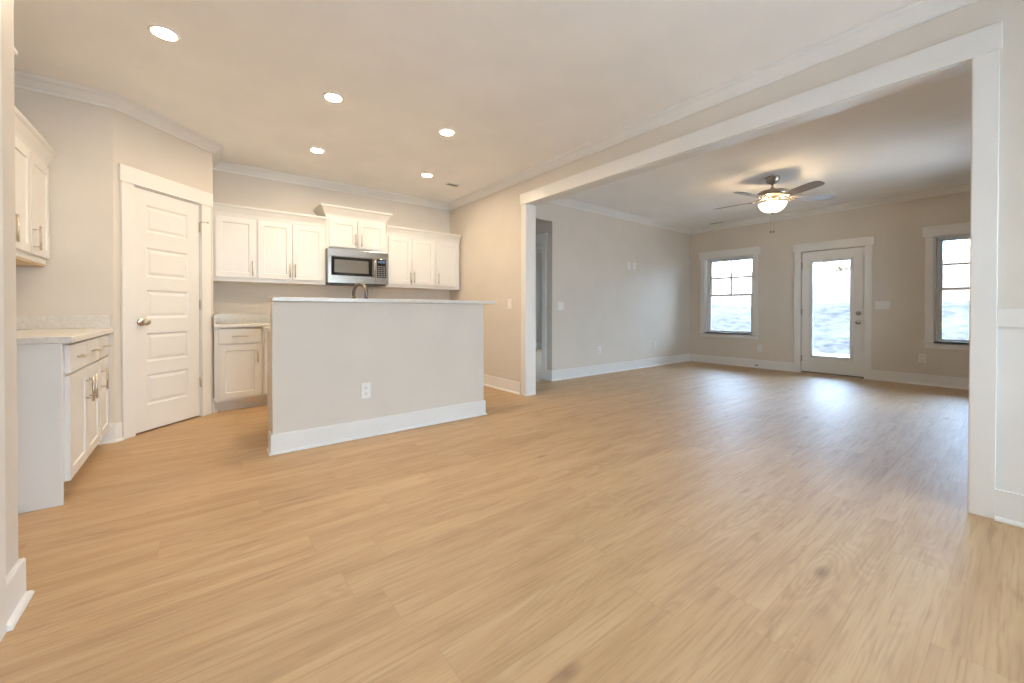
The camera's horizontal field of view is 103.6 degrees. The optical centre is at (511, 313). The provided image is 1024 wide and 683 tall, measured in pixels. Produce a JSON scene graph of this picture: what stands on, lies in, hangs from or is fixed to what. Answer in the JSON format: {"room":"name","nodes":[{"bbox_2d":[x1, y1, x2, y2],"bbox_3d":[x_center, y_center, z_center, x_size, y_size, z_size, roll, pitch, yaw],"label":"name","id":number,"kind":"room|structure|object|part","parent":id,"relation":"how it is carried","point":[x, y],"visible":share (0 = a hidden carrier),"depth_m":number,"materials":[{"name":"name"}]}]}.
{"room":"open-plan kitchen","nodes":[
{"label":"open-plan kitchen","id":0,"kind":"room"},
{"bbox_2d":[1,0,18,576],"bbox_3d":[-0.610,-0.306,-0.572,0.658,2.660,4.490,0,1,-38],"label":"wall","id":1,"kind":"structure","parent":0,"point":[7,6],"depth_m":1.36,"materials":[{"name":"beige paint"}]},
{"bbox_2d":[0,0,6,641],"bbox_3d":[-1.579,-0.051,1.228,0.018,2.120,0.092,0,1,-38],"label":"trim","id":2,"kind":"structure","parent":1,"relation":"attached to","point":[3,598],"depth_m":1.26,"materials":[{"name":"white wood"}]},
{"bbox_2d":[6,558,34,631],"bbox_3d":[-2.203,0.934,1.510,0.688,0.145,1.105,0,1,-38],"label":"baseboard","id":3,"kind":"structure","parent":1,"relation":"attached to","point":[18,598],"depth_m":1.35,"materials":[{"name":"white wood"}]},
{"bbox_2d":[14,87,114,423],"bbox_3d":[-3.420,-0.336,2.932,0.762,2.660,0.120,0,1,-38],"label":"wall","id":4,"kind":"structure","parent":0,"point":[77,278],"depth_m":2.99,"materials":[{"name":"beige paint"}]},
{"bbox_2d":[16,315,110,329],"bbox_3d":[-2.949,0.065,2.414,0.624,0.098,1.280,0,1,-38],"label":"backsplash","id":5,"kind":"structure","parent":4,"relation":"attached to","point":[41,321],"depth_m":2.94,"materials":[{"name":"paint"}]},
{"bbox_2d":[98,422,123,444],"bbox_3d":[-3.107,0.920,3.111,0.162,0.145,0.060,0,1,-38],"label":"baseboard","id":6,"kind":"structure","parent":4,"relation":"attached to","point":[114,434],"depth_m":3.11,"materials":[{"name":"white wood"}]},
{"bbox_2d":[113,109,213,422],"bbox_3d":[-3.086,-0.341,3.570,0.120,2.660,0.895,0,0,7],"label":"wall","id":7,"kind":"structure","parent":0,"point":[139,145],"depth_m":3.35,"materials":[{"name":"beige paint"}]},
{"bbox_2d":[118,164,212,438],"bbox_3d":[-3.051,-0.093,3.574,0.188,2.165,0.840,0,0,7],"label":"door","id":8,"kind":"structure","parent":7,"relation":"in","point":[165,240],"depth_m":3.51,"materials":[{"name":"white wood"}]},
{"bbox_3d":[-3.026,0.066,3.321,0.075,0.066,0.066,0,0,7],"label":"handle","id":9,"kind":"part","parent":8,"relation":"part of","materials":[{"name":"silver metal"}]},
{"bbox_2d":[212,398,217,412],"bbox_3d":[-2.965,0.913,4.016,0.049,0.145,0.071,0,1,-38],"label":"baseboard","id":10,"kind":"structure","parent":7,"relation":"attached to","point":[214,410],"depth_m":4.00,"materials":[{"name":"white wood"}]},
{"bbox_2d":[213,170,449,322],"bbox_3d":[-2.225,-0.354,5.373,3.095,2.660,0.120,0,1,-38],"label":"wall","id":11,"kind":"structure","parent":0,"point":[228,188],"depth_m":4.96,"materials":[{"name":"beige paint"}]},
{"bbox_2d":[213,202,256,283],"bbox_3d":[-3.043,-0.750,4.412,0.388,0.805,0.388,0,1,-38],"label":"upper cabinet","id":12,"kind":"object","parent":11,"relation":"attached to","point":[234,226],"visible":0.84,"depth_m":4.29,"materials":[{"name":"white paint"}]},
{"bbox_3d":[-2.949,-0.706,4.300,0.350,0.636,0.020,0,1,-38],"label":"door","id":13,"kind":"part","parent":12,"relation":"part of","materials":[{"name":"white paint"}]},
{"bbox_3d":[-2.942,-1.094,4.281,0.388,0.115,0.055,0,1,-38],"label":"crown moulding","id":14,"kind":"part","parent":12,"relation":"part of","materials":[{"name":"white paint"}]},
{"bbox_3d":[-2.812,-0.491,4.372,0.012,0.156,0.038,0,1,-38],"label":"handle","id":15,"kind":"part","parent":12,"relation":"part of","materials":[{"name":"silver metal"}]},
{"bbox_2d":[254,208,326,285],"bbox_3d":[-2.610,-0.752,4.749,0.708,0.805,0.388,0,1,-38],"label":"upper cabinet","id":16,"kind":"object","parent":11,"relation":"attached to","point":[290,246],"visible":0.98,"depth_m":4.61,"materials":[{"name":"white paint"}]},
{"bbox_3d":[-2.658,-0.708,4.527,0.331,0.636,0.020,0,1,-38],"label":"door","id":17,"kind":"part","parent":16,"relation":"part of","materials":[{"name":"white paint"}]},
{"bbox_3d":[-2.509,-1.096,4.617,0.708,0.115,0.055,0,1,-38],"label":"crown moulding","id":18,"kind":"part","parent":16,"relation":"part of","materials":[{"name":"white paint"}]},
{"bbox_3d":[-2.389,-0.709,4.736,0.335,0.636,0.020,0,1,-38],"label":"door","id":19,"kind":"part","parent":16,"relation":"part of","materials":[{"name":"white paint"}]},
{"bbox_2d":[313,203,392,252],"bbox_3d":[-2.034,-1.052,5.187,0.876,0.522,0.398,0,1,-38],"label":"upper cabinet","id":20,"kind":"object","parent":11,"relation":"attached to","point":[348,228],"visible":0.91,"depth_m":5.04,"materials":[{"name":"white paint"}]},
{"bbox_3d":[-2.082,-0.988,4.972,0.328,0.338,0.020,0,1,-38],"label":"door","id":21,"kind":"part","parent":20,"relation":"part of","materials":[{"name":"white paint"}]},
{"bbox_3d":[-2.034,-1.254,5.186,0.876,0.117,0.398,0,1,-38],"label":"crown moulding","id":22,"kind":"part","parent":20,"relation":"part of","materials":[{"name":"white paint"}]},
{"bbox_2d":[326,248,387,286],"bbox_3d":[-2.014,-0.577,5.164,0.732,0.421,0.463,0,1,-38],"label":"microwave","id":23,"kind":"object","parent":20,"relation":"attached to","point":[344,267],"visible":0.94,"depth_m":5.00,"materials":[{"name":"silver metal"}]},
{"bbox_3d":[-2.036,-0.586,5.192,0.732,0.403,0.391,0,1,-38],"label":"casing","id":24,"kind":"part","parent":23,"relation":"part of","materials":[{"name":"silver metal"}]},
{"bbox_3d":[-1.974,-0.580,4.974,0.490,0.226,0.015,0,1,-38],"label":"door glass","id":25,"kind":"part","parent":23,"relation":"part of","materials":[{"name":"black glass"}]},
{"bbox_3d":[-1.972,-0.536,4.978,0.565,0.323,0.026,0,1,-38],"label":"door","id":26,"kind":"part","parent":23,"relation":"part of","materials":[{"name":"silver metal"}]},
{"bbox_3d":[-1.744,-0.579,5.110,0.019,0.245,0.046,0,1,-38],"label":"handle","id":27,"kind":"part","parent":23,"relation":"part of","materials":[{"name":"silver metal"}]},
{"bbox_3d":[-1.683,-0.538,5.204,0.162,0.323,0.024,0,1,-38],"label":"control panel","id":28,"kind":"part","parent":23,"relation":"part of","materials":[{"name":"silver metal"}]},
{"bbox_3d":[-1.811,-0.989,5.183,0.338,0.338,0.020,0,1,-38],"label":"door","id":29,"kind":"part","parent":20,"relation":"part of","materials":[{"name":"white paint"}]},
{"bbox_2d":[377,225,435,289],"bbox_3d":[-1.465,-0.758,5.639,0.708,0.805,0.388,0,1,-38],"label":"upper cabinet","id":30,"kind":"object","parent":11,"relation":"attached to","point":[411,252],"visible":0.98,"depth_m":5.50,"materials":[{"name":"white paint"}]},
{"bbox_3d":[-1.507,-0.714,5.422,0.324,0.636,0.020,0,1,-38],"label":"door","id":31,"kind":"part","parent":30,"relation":"part of","materials":[{"name":"white paint"}]},
{"bbox_3d":[-1.365,-1.102,5.507,0.708,0.115,0.055,0,1,-38],"label":"crown moulding","id":32,"kind":"part","parent":30,"relation":"part of","materials":[{"name":"white paint"}]},
{"bbox_3d":[-1.241,-0.715,5.628,0.332,0.636,0.020,0,1,-38],"label":"door","id":33,"kind":"part","parent":30,"relation":"part of","materials":[{"name":"white paint"}]},
{"bbox_2d":[427,232,460,290],"bbox_3d":[-1.025,-0.760,5.981,0.405,0.805,0.388,0,1,-38],"label":"upper cabinet","id":34,"kind":"object","parent":11,"relation":"attached to","point":[446,244],"visible":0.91,"depth_m":5.86,"materials":[{"name":"white paint"}]},
{"bbox_3d":[-0.945,-0.717,5.858,0.352,0.636,0.020,0,1,-38],"label":"door","id":35,"kind":"part","parent":34,"relation":"part of","materials":[{"name":"white paint"}]},
{"bbox_3d":[-0.924,-1.104,5.849,0.405,0.115,0.055,0,1,-38],"label":"crown moulding","id":36,"kind":"part","parent":34,"relation":"part of","materials":[{"name":"white paint"}]},
{"bbox_2d":[14,0,971,249],"bbox_3d":[0.841,-1.724,4.439,9.390,0.100,10.640,0,1,-38],"label":"ceiling","id":37,"kind":"structure","parent":0,"point":[520,85],"depth_m":2.92,"materials":[{"name":"paint"}]},
{"bbox_2d":[147,24,180,42],"bbox_3d":[-2.058,-1.657,2.385,0.152,0.007,0.152,0,1,-38],"label":"recessed light","id":38,"kind":"object","parent":37,"relation":"in","point":[161,32],"visible":1,"depth_m":2.38,"materials":[{"name":"white plastic"}]},
{"bbox_2d":[309,147,324,153],"bbox_3d":[-1.997,-1.671,4.128,0.152,0.007,0.152,0,1,-38],"label":"recessed light","id":39,"kind":"object","parent":37,"relation":"in","point":[312,149],"visible":1,"depth_m":4.12,"materials":[{"name":"white plastic"}]},
{"bbox_2d":[323,92,343,102],"bbox_3d":[-1.375,-1.662,3.103,0.152,0.007,0.152,0,1,-38],"label":"recessed light","id":40,"kind":"object","parent":37,"relation":"in","point":[332,97],"visible":1,"depth_m":3.10,"materials":[{"name":"white plastic"}]},
{"bbox_2d":[420,173,432,177],"bbox_3d":[-1.031,-1.676,4.880,0.152,0.007,0.152,0,1,-38],"label":"recessed light","id":41,"kind":"object","parent":37,"relation":"in","point":[427,175],"visible":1,"depth_m":4.88,"materials":[{"name":"white plastic"}]},
{"bbox_2d":[439,129,454,135],"bbox_3d":[-0.599,-1.666,3.708,0.152,0.007,0.152,0,1,-38],"label":"recessed light","id":42,"kind":"object","parent":37,"relation":"in","point":[444,132],"visible":1,"depth_m":3.70,"materials":[{"name":"white plastic"}]},
{"bbox_2d":[444,182,460,187],"bbox_3d":[-0.776,-1.678,5.249,0.190,0.008,0.110,0,1,-38],"label":"ceiling vent","id":43,"kind":"object","parent":37,"relation":"in","point":[447,183],"visible":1,"depth_m":5.24,"materials":[{"name":"white plastic"}]},
{"bbox_2d":[713,175,835,232],"bbox_3d":[3.167,-1.335,4.978,1.304,0.683,1.282,0,1,-38],"label":"ceiling fan","id":44,"kind":"object","parent":37,"relation":"hanging from","point":[773,205],"visible":1,"depth_m":4.86,"materials":[{"name":"brown wood"}]},
{"bbox_3d":[2.816,-1.407,4.770,0.495,0.035,0.134,0,0,-26],"label":"blade","id":45,"kind":"part","parent":44,"relation":"part of","materials":[{"name":"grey wood"}]},
{"bbox_3d":[3.205,-1.302,4.960,0.304,0.113,0.304,0,1,-38],"label":"lamp shade","id":46,"kind":"part","parent":44,"relation":"part of","materials":[{"name":"white glass"}]},
{"bbox_3d":[3.264,-1.405,4.531,0.134,0.035,0.495,0,0,-8],"label":"blade","id":47,"kind":"part","parent":44,"relation":"part of","materials":[{"name":"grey wood"}]},
{"bbox_3d":[3.631,-1.407,4.883,0.495,0.035,0.134,0,0,10],"label":"blade","id":48,"kind":"part","parent":44,"relation":"part of","materials":[{"name":"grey wood"}]},
{"bbox_2d":[0,348,1023,682],"bbox_3d":[0.850,1.046,4.470,9.420,0.120,10.700,0,1,-38],"label":"floor","id":49,"kind":"structure","parent":0,"point":[689,521],"depth_m":1.74,"materials":[{"name":"brown wood"}]},
{"bbox_2d":[17,337,103,513],"bbox_3d":[-2.834,0.576,2.292,0.648,0.847,0.890,0,1,-38],"label":"base cabinet","id":50,"kind":"object","parent":49,"relation":"on","point":[58,384],"visible":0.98,"depth_m":2.09,"materials":[{"name":"white paint"}]},
{"bbox_3d":[-2.590,0.579,1.932,0.592,0.847,0.021,0,1,-38],"label":"panel","id":51,"kind":"part","parent":50,"relation":"part of","materials":[{"name":"white paint"}]},
{"bbox_2d":[16,315,112,344],"bbox_3d":[-2.944,0.083,2.418,0.637,0.134,1.280,0,1,-38],"label":"countertop","id":52,"kind":"structure","parent":50,"relation":"on","point":[41,329],"depth_m":2.84,"materials":[{"name":"stone"}]},
{"bbox_3d":[-2.510,0.243,2.323,0.020,0.150,0.430,0,1,-38],"label":"drawer","id":53,"kind":"part","parent":50,"relation":"part of","materials":[{"name":"white paint"}]},
{"bbox_3d":[-2.510,0.613,2.326,0.020,0.563,0.430,0,1,-38],"label":"door","id":54,"kind":"part","parent":50,"relation":"part of","materials":[{"name":"white paint"}]},
{"bbox_3d":[-2.594,0.463,2.479,0.038,0.150,0.012,0,1,-38],"label":"handle","id":55,"kind":"part","parent":50,"relation":"part of","materials":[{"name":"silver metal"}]},
{"bbox_3d":[-2.763,0.240,2.648,0.020,0.150,0.378,0,1,-38],"label":"drawer","id":56,"kind":"part","parent":50,"relation":"part of","materials":[{"name":"white paint"}]},
{"bbox_3d":[-2.763,0.610,2.651,0.020,0.563,0.378,0,1,-38],"label":"door","id":57,"kind":"part","parent":50,"relation":"part of","materials":[{"name":"white paint"}]},
{"bbox_3d":[-2.651,0.463,2.553,0.038,0.150,0.012,0,1,-38],"label":"handle","id":58,"kind":"part","parent":50,"relation":"part of","materials":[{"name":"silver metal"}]},
{"bbox_2d":[96,335,112,439],"bbox_3d":[-3.219,0.572,2.788,0.648,0.847,0.362,0,1,-38],"label":"base cabinet","id":59,"kind":"object","parent":49,"relation":"on","point":[103,360],"visible":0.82,"depth_m":2.94,"materials":[{"name":"white paint"}]},
{"bbox_3d":[-3.001,0.608,2.958,0.020,0.563,0.338,0,1,-38],"label":"door","id":60,"kind":"part","parent":59,"relation":"part of","materials":[{"name":"white paint"}]},
{"bbox_3d":[-3.001,0.237,2.955,0.020,0.150,0.338,0,1,-38],"label":"drawer","id":61,"kind":"part","parent":59,"relation":"part of","materials":[{"name":"white paint"}]},
{"bbox_3d":[-2.892,0.460,2.863,0.038,0.150,0.012,0,1,-38],"label":"handle","id":62,"kind":"part","parent":59,"relation":"part of","materials":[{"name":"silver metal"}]},
{"bbox_2d":[213,327,262,410],"bbox_3d":[-2.951,0.560,4.328,0.410,0.847,0.648,0,1,-38],"label":"base cabinet","id":63,"kind":"object","parent":49,"relation":"on","point":[238,351],"visible":0.9,"depth_m":4.11,"materials":[{"name":"white paint"}]},
{"bbox_3d":[-2.773,0.225,4.113,0.358,0.151,0.020,0,1,-38],"label":"drawer","id":64,"kind":"part","parent":63,"relation":"part of","materials":[{"name":"white paint"}]},
{"bbox_3d":[-2.774,0.584,4.116,0.358,0.533,0.020,0,1,-38],"label":"door","id":65,"kind":"part","parent":63,"relation":"part of","materials":[{"name":"white paint"}]},
{"bbox_2d":[262,327,266,405],"bbox_3d":[-2.519,0.558,4.663,0.680,0.847,0.648,0,1,-38],"label":"base cabinet","id":66,"kind":"object","parent":49,"relation":"on","point":[264,333],"visible":0.11,"depth_m":4.25,"materials":[{"name":"white paint"}]},
{"bbox_2d":[213,314,269,327],"bbox_3d":[-2.683,0.069,4.544,1.109,0.130,0.631,0,1,-38],"label":"countertop","id":67,"kind":"structure","parent":66,"relation":"on","point":[219,320],"depth_m":4.53,"materials":[{"name":"stone"}]},
{"bbox_3d":[-2.349,0.223,4.443,0.652,0.151,0.020,0,1,-38],"label":"drawer","id":68,"kind":"part","parent":66,"relation":"part of","materials":[{"name":"white paint"}]},
{"bbox_3d":[-2.480,0.582,4.344,0.322,0.533,0.020,0,1,-38],"label":"door","id":69,"kind":"part","parent":66,"relation":"part of","materials":[{"name":"white paint"}]},
{"bbox_2d":[266,301,486,455],"bbox_3d":[-1.210,0.449,3.691,1.846,1.083,0.774,0,1,-38],"label":"kitchen island","id":70,"kind":"object","parent":49,"relation":"on","point":[423,363],"visible":0.98,"depth_m":3.28,"materials":[{"name":"beige paint"}]},
{"bbox_2d":[263,327,269,331],"bbox_3d":[-1.251,0.126,3.757,1.765,0.032,0.644,0,1,-38],"label":"island countertop","id":71,"kind":"structure","parent":70,"relation":"on","point":[267,329],"depth_m":3.32,"materials":[{"name":"stone"}]},
{"bbox_2d":[352,283,367,298],"bbox_3d":[-1.354,-0.084,3.595,0.208,0.392,0.105,0,0,11],"label":"faucet","id":72,"kind":"object","parent":71,"relation":"on","point":[357,284],"visible":0.49,"depth_m":3.58,"materials":[{"name":"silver metal"}]},
{"bbox_2d":[361,382,370,398],"bbox_3d":[-1.179,0.619,3.251,0.078,0.124,0.009,0,1,-38],"label":"wall outlet","id":73,"kind":"object","parent":70,"relation":"attached to","point":[365,387],"visible":1,"depth_m":3.25,"materials":[{"name":"white plastic"}]},
{"bbox_3d":[-1.018,0.922,3.447,1.846,0.140,0.149,0,1,-38],"label":"baseboard","id":74,"kind":"part","parent":70,"relation":"part of","materials":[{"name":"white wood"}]},
{"bbox_2d":[268,297,495,303],"bbox_3d":[-0.974,-0.107,3.469,1.915,0.030,0.205,0,1,-38],"label":"countertop","id":75,"kind":"structure","parent":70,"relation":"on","point":[270,299],"depth_m":3.22,"materials":[{"name":"stone"}]},
{"bbox_2d":[536,253,541,342],"bbox_3d":[-0.289,-0.391,10.235,4.010,2.660,0.120,0,1,-38],"label":"wall","id":76,"kind":"structure","parent":0,"point":[538,255],"depth_m":10.95,"materials":[{"name":"beige paint"}]},
{"bbox_2d":[536,343,541,347],"bbox_3d":[0.905,0.879,8.666,3.720,0.148,3.840,0,1,-38],"label":"baseboard","id":77,"kind":"structure","parent":76,"relation":"attached to","point":[538,345],"depth_m":10.94,"materials":[{"name":"white wood"}]},
{"bbox_2d":[536,221,546,326],"bbox_3d":[-0.616,-0.369,7.486,0.120,2.660,3.820,0,1,-38],"label":"wall","id":78,"kind":"structure","parent":0,"point":[541,227],"depth_m":6.01,"materials":[{"name":"beige paint"}]},
{"bbox_2d":[536,233,547,379],"bbox_3d":[0.245,-0.110,6.365,0.141,2.160,1.040,0,1,-38],"label":"trim","id":79,"kind":"structure","parent":78,"relation":"attached to","point":[541,239],"depth_m":5.96,"materials":[{"name":"white wood"}]},
{"bbox_2d":[536,202,689,370],"bbox_3d":[1.730,-0.362,6.814,4.680,2.660,0.120,0,1,-38],"label":"wall","id":80,"kind":"structure","parent":0,"point":[609,305],"depth_m":6.68,"materials":[{"name":"beige paint"}]},
{"bbox_2d":[558,302,563,309],"bbox_3d":[0.721,-0.114,5.950,0.118,0.118,0.008,0,1,-38],"label":"light switch","id":81,"kind":"object","parent":80,"relation":"attached to","point":[560,304],"visible":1,"depth_m":5.95,"materials":[{"name":"white plastic"}]},
{"bbox_2d":[545,354,793,380],"bbox_3d":[2.610,0.898,6.351,3.870,0.148,1.948,0,1,-38],"label":"baseboard","id":82,"kind":"structure","parent":80,"relation":"attached to","point":[555,375],"depth_m":7.05,"materials":[{"name":"white wood"}]},
{"bbox_2d":[450,0,1023,381],"bbox_3d":[1.266,-0.336,3.502,0.120,2.660,8.620,0,1,-38],"label":"wall","id":83,"kind":"structure","parent":0,"point":[489,227],"depth_m":2.75,"materials":[{"name":"beige paint"}]},
{"bbox_2d":[14,0,978,210],"bbox_3d":[-0.265,-1.612,1.902,4.250,0.086,7.750,0,1,-38],"label":"trim","id":84,"kind":"structure","parent":83,"relation":"attached to","point":[915,13],"depth_m":3.08,"materials":[{"name":"white wood"}]},
{"bbox_2d":[484,374,520,394],"bbox_3d":[-0.252,0.905,5.341,0.030,0.145,1.150,0,1,-38],"label":"baseboard","id":85,"kind":"structure","parent":83,"relation":"attached to","point":[510,386],"depth_m":5.16,"materials":[{"name":"white wood"}]},
{"bbox_2d":[508,299,511,308],"bbox_3d":[-0.031,-0.125,5.067,0.008,0.118,0.075,0,1,-38],"label":"light switch","id":86,"kind":"object","parent":83,"relation":"attached to","point":[509,300],"visible":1,"depth_m":5.06,"materials":[{"name":"white plastic"}]},
{"bbox_2d":[549,183,970,233],"bbox_3d":[3.189,-1.633,4.929,4.680,0.086,4.630,0,1,-38],"label":"trim","id":87,"kind":"structure","parent":83,"relation":"attached to","point":[966,187],"depth_m":6.38,"materials":[{"name":"white wood"}]},
{"bbox_2d":[520,21,1002,518],"bbox_3d":[1.296,-0.217,3.464,0.168,2.421,3.698,0,1,-38],"label":"trim","id":88,"kind":"structure","parent":83,"relation":"attached to","point":[983,45],"depth_m":2.02,"materials":[{"name":"white wood"}]},
{"bbox_2d":[995,308,1023,494],"bbox_3d":[3.076,0.498,1.065,0.020,1.033,2.300,0,1,-38],"label":"wainscoting","id":89,"kind":"structure","parent":83,"relation":"attached to","point":[1009,471],"depth_m":1.94,"materials":[{"name":"white wood"}]},
{"bbox_2d":[995,489,1023,527],"bbox_3d":[3.068,0.940,1.063,0.030,0.148,2.300,0,1,-38],"label":"baseboard","id":90,"kind":"structure","parent":83,"relation":"attached to","point":[1009,506],"depth_m":1.94,"materials":[{"name":"white wood"}]},
{"bbox_2d":[689,191,970,377],"bbox_3d":[5.103,-0.356,6.428,0.170,2.660,4.870,0,1,-38],"label":"wall","id":91,"kind":"structure","parent":0,"point":[898,251],"depth_m":5.97,"materials":[{"name":"beige paint"}]},
{"bbox_2d":[698,246,759,338],"bbox_3d":[4.128,-0.377,7.644,0.215,1.659,1.099,0,1,-38],"label":"window","id":92,"kind":"structure","parent":91,"relation":"in","point":[752,253],"depth_m":7.67,"materials":[{"name":"white wood"}]},
{"bbox_3d":[4.120,0.368,7.644,0.195,0.030,1.099,0,1,-38],"label":"sill","id":93,"kind":"part","parent":92,"relation":"part of","materials":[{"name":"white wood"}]},
{"bbox_3d":[4.172,-0.353,7.678,0.085,1.411,0.859,0,1,-38],"label":"frame","id":94,"kind":"part","parent":92,"relation":"part of","materials":[{"name":"plastic"}]},
{"bbox_3d":[4.157,-0.015,7.669,0.032,0.711,0.803,0,1,-38],"label":"sash","id":95,"kind":"part","parent":92,"relation":"part of","materials":[{"name":"glass"}]},
{"bbox_3d":[4.186,-0.685,7.686,0.032,0.692,0.803,0,1,-38],"label":"sash","id":96,"kind":"part","parent":92,"relation":"part of","materials":[{"name":"glass"}]},
{"bbox_2d":[757,345,761,351],"bbox_3d":[4.411,0.616,7.178,0.009,0.118,0.072,0,1,-38],"label":"wall outlet","id":97,"kind":"object","parent":91,"relation":"attached to","point":[759,349],"visible":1,"depth_m":7.17,"materials":[{"name":"white plastic"}]},
{"bbox_2d":[793,236,874,379],"bbox_3d":[5.099,-0.090,6.417,0.251,2.128,1.035,0,1,-38],"label":"door","id":98,"kind":"structure","parent":91,"relation":"in","point":[858,251],"depth_m":6.28,"materials":[{"name":"white wood"}]},
{"bbox_3d":[5.065,-0.076,6.398,0.064,1.582,0.557,0,1,-38],"label":"glazing frame","id":99,"kind":"part","parent":98,"relation":"part of","materials":[{"name":"glass"}]},
{"bbox_2d":[875,301,889,308],"bbox_3d":[5.413,-0.127,5.885,0.008,0.118,0.164,0,1,-38],"label":"light switch","id":100,"kind":"object","parent":91,"relation":"attached to","point":[878,304],"visible":1,"depth_m":5.88,"materials":[{"name":"white plastic"}]},
{"bbox_2d":[871,370,968,389],"bbox_3d":[5.887,0.910,5.264,0.030,0.148,1.813,0,1,-38],"label":"baseboard","id":101,"kind":"structure","parent":91,"relation":"attached to","point":[890,376],"depth_m":5.56,"materials":[{"name":"white wood"}]},
{"bbox_2d":[918,354,925,362],"bbox_3d":[5.664,0.613,5.566,0.009,0.118,0.072,0,1,-38],"label":"wall outlet","id":102,"kind":"object","parent":91,"relation":"attached to","point":[921,357],"visible":1,"depth_m":5.56,"materials":[{"name":"white plastic"}]},
{"bbox_2d":[921,222,969,349],"bbox_3d":[6.052,-0.356,5.170,0.215,1.659,1.099,0,1,-38],"label":"window","id":103,"kind":"structure","parent":91,"relation":"in","point":[934,264],"depth_m":5.49,"materials":[{"name":"white wood"}]},
{"bbox_3d":[6.043,0.389,5.170,0.195,0.030,1.099,0,1,-38],"label":"sill","id":104,"kind":"part","parent":103,"relation":"part of","materials":[{"name":"white wood"}]},
{"bbox_3d":[6.095,-0.332,5.204,0.085,1.411,0.859,0,1,-38],"label":"frame","id":105,"kind":"part","parent":103,"relation":"part of","materials":[{"name":"plastic"}]},
{"bbox_3d":[6.080,0.006,5.195,0.032,0.711,0.803,0,1,-38],"label":"sash","id":106,"kind":"part","parent":103,"relation":"part of","materials":[{"name":"plastic"}]},
{"bbox_3d":[6.109,-0.663,5.212,0.032,0.692,0.803,0,1,-38],"label":"sash","id":107,"kind":"part","parent":103,"relation":"part of","materials":[{"name":"plastic"}]},
{"bbox_3d":[-2.929,-0.327,1.777,0.120,2.660,2.306,0,1,-38],"label":"wall","id":108,"kind":"structure","parent":0,"visible":0},
{"bbox_2d":[15,107,57,266],"bbox_3d":[-3.061,-0.748,2.335,0.350,0.827,1.250,0,1,-38],"label":"upper cabinet","id":109,"kind":"object","parent":108,"relation":"attached to","point":[33,153],"visible":0.62,"depth_m":2.59,"materials":[{"name":"white paint"}]},
{"bbox_3d":[-2.832,-0.489,2.293,0.038,0.156,0.012,0,1,-38],"label":"handle","id":110,"kind":"part","parent":109,"relation":"part of","materials":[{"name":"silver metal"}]},
{"bbox_3d":[-2.963,-0.713,2.415,0.020,0.648,0.400,0,1,-38],"label":"door","id":111,"kind":"part","parent":109,"relation":"part of","materials":[{"name":"white paint"}]},
{"bbox_3d":[-3.085,-0.340,2.319,0.280,0.012,1.242,0,1,-38],"label":"underside panel","id":112,"kind":"part","parent":109,"relation":"part of","materials":[{"name":"brown wood"}]},
{"bbox_3d":[-2.946,-1.104,2.421,0.060,0.115,1.250,0,1,-38],"label":"crown moulding","id":113,"kind":"part","parent":109,"relation":"part of","materials":[{"name":"white paint"}]},
{"bbox_3d":[-3.091,-0.492,2.627,0.038,0.156,0.012,0,1,-38],"label":"handle","id":114,"kind":"part","parent":109,"relation":"part of","materials":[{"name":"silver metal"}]},
{"bbox_3d":[-3.215,-0.715,2.738,0.020,0.648,0.390,0,1,-38],"label":"door","id":115,"kind":"part","parent":109,"relation":"part of","materials":[{"name":"white paint"}]},
{"label":"outside","id":116,"kind":"structure","parent":0,"visible":0},
{"bbox_2d":[711,257,969,354],"bbox_3d":[5.706,-1.159,17.093,110.000,4.543,100.000,0,1,-38],"label":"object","id":117,"kind":"structure","parent":116,"point":[831,297],"depth_m":14.96,"materials":[{"name":"soil"}]},
{"bbox_2d":[735,260,739,271],"bbox_3d":[13.051,-5.885,24.143,2.875,6.958,4.530,0,1,-35],"label":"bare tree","id":118,"kind":"object","parent":117,"relation":"on","point":[737,263],"visible":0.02,"depth_m":24.06,"materials":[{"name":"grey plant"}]},
{"bbox_2d":[741,265,751,272],"bbox_3d":[14.084,-2.574,22.957,1.345,0.564,1.704,0,1,-38],"label":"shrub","id":119,"kind":"object","parent":117,"relation":"on","point":[748,269],"visible":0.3,"depth_m":23.32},
{"bbox_2d":[821,261,849,271],"bbox_3d":[16.463,-2.410,20.188,1.509,0.571,1.342,0,1,31],"label":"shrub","id":120,"kind":"object","parent":117,"relation":"on","point":[839,266],"visible":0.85,"depth_m":20.02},
{"bbox_2d":[963,239,969,257],"bbox_3d":[19.621,-5.240,17.258,3.450,6.032,3.586,0,0,-21],"label":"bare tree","id":121,"kind":"object","parent":117,"relation":"on","point":[966,250],"visible":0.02,"depth_m":17.54,"materials":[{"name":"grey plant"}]},
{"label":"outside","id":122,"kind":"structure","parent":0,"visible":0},
{"bbox_2d":[813,352,849,357],"bbox_3d":[6.667,1.088,8.042,4.210,0.190,10.500,0,1,-38],"label":"patio","id":123,"kind":"structure","parent":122,"point":[814,353],"depth_m":9.70,"materials":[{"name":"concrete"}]}
]}

